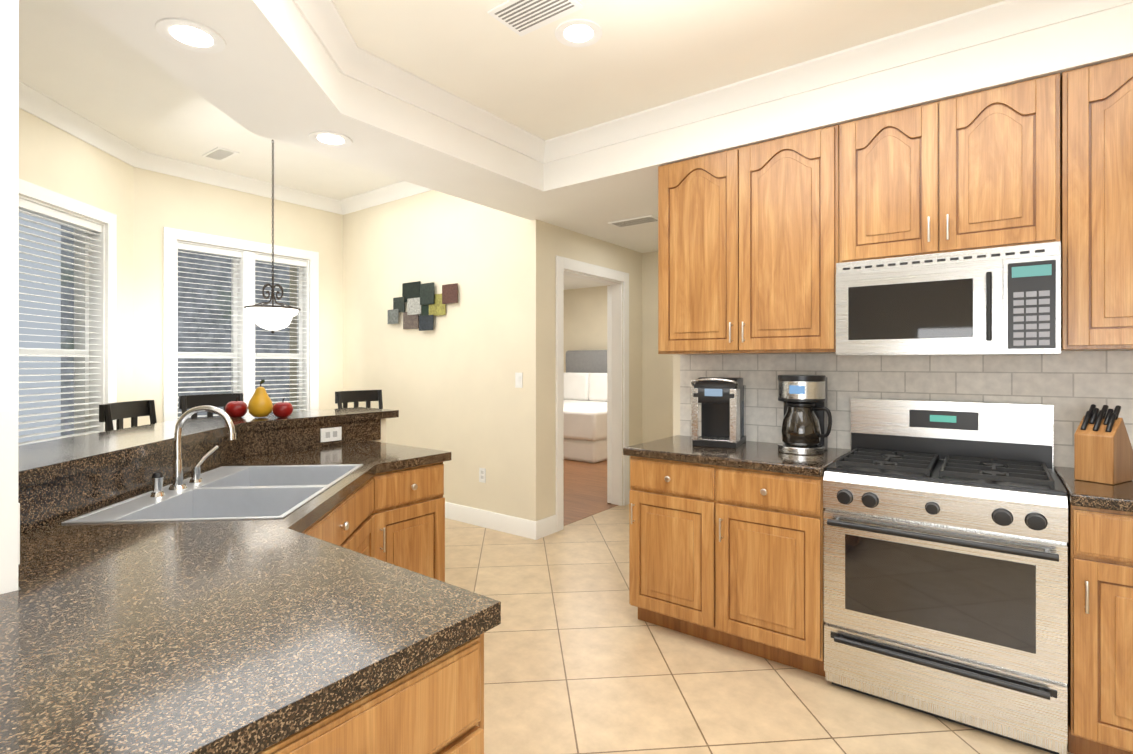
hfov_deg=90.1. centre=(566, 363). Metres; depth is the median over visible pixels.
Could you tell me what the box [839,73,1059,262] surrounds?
upper cabinet
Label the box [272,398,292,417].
apple
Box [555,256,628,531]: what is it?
door frame
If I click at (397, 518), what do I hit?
base cabinet
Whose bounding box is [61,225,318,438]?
dining room window
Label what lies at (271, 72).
ceiling soffit
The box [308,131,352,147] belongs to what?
recessed light
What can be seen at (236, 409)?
apple
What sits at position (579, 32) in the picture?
recessed light
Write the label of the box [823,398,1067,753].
range
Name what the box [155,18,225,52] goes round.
recessed light
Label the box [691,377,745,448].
coffee brewer
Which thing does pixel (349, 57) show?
crown molding
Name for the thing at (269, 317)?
pendant lamp
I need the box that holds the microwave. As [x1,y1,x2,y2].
[836,241,1060,355]
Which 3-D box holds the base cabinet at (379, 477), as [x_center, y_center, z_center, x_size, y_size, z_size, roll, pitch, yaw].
[-1.261,0.826,2.328,0.972,1.028,1.737,0,0,37]
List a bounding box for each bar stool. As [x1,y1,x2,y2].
[99,400,156,431]
[179,393,242,418]
[335,390,382,408]
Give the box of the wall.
[0,0,1132,593]
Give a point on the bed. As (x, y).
(585, 407)
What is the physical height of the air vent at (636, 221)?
0.009 m
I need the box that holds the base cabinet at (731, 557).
[623,435,849,676]
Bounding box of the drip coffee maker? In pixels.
[778,375,831,454]
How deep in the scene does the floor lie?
2.40 m
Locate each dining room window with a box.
[18,179,116,444]
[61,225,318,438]
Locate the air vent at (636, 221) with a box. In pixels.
[608,215,657,227]
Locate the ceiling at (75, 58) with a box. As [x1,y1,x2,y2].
[19,0,402,199]
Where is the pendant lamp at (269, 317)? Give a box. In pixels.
[244,140,300,332]
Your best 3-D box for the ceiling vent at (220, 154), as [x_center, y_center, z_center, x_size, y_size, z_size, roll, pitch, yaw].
[-2.738,-1.654,4.478,0.300,0.009,0.150,0,0,37]
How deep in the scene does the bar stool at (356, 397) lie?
3.98 m
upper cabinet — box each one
[658,125,838,354]
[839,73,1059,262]
[1060,56,1132,350]
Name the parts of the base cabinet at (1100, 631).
right base cabinet top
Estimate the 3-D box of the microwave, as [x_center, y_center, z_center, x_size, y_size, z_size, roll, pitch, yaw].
[1.598,-0.241,2.420,0.756,0.410,0.460,0,0,37]
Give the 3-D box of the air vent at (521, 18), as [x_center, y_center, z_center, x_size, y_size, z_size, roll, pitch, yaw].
[-0.122,-1.375,2.199,0.320,0.009,0.200,0,0,37]
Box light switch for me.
[515,373,522,387]
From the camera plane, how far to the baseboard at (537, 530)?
4.50 m
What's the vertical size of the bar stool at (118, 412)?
1.153 m
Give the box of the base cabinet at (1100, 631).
[1054,466,1132,753]
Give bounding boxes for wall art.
[388,281,457,330]
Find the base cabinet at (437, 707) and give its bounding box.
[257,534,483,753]
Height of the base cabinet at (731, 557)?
0.910 m
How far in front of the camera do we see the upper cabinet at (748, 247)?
2.82 m
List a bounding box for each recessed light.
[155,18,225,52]
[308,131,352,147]
[555,18,601,46]
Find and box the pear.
[248,379,272,416]
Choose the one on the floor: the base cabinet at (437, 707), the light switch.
the base cabinet at (437, 707)
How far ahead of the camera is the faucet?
1.93 m
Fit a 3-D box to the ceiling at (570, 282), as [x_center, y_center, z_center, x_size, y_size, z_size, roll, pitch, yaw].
[-0.452,-1.527,7.838,4.330,0.259,5.130,0,0,37]
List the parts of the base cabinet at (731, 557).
top of the left base cabinet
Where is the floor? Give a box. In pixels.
[445,459,1071,753]
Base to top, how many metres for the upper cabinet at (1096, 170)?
1.045 m
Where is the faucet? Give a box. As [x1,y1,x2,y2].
[150,405,235,496]
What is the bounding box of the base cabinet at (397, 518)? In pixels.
[302,470,444,581]
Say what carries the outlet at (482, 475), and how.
attached to the wall
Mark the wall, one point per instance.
(446, 382)
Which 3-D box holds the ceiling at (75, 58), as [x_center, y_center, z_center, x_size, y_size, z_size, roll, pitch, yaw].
[0.282,-1.710,3.714,10.850,0.100,11.250,0,0,37]
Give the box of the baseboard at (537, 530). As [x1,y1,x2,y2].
[445,489,629,539]
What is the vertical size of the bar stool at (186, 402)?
1.153 m
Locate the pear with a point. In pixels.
(260, 404)
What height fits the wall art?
0.450 m
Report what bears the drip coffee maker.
on the base cabinet at (731, 557)
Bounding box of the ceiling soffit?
[69,0,1132,252]
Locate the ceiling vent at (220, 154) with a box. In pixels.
[202,147,238,161]
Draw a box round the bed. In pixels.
[564,350,606,462]
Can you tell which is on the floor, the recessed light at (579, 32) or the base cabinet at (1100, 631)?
the base cabinet at (1100, 631)
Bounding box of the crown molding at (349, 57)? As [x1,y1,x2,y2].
[19,0,1132,214]
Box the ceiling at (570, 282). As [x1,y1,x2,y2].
[564,275,609,289]
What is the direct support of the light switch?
attached to the wall
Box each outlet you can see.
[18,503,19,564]
[320,427,341,441]
[479,468,485,482]
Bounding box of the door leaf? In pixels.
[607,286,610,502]
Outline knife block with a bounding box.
[1074,404,1132,484]
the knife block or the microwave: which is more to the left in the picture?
the microwave
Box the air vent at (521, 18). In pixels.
[487,0,582,36]
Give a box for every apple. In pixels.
[225,396,247,417]
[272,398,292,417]

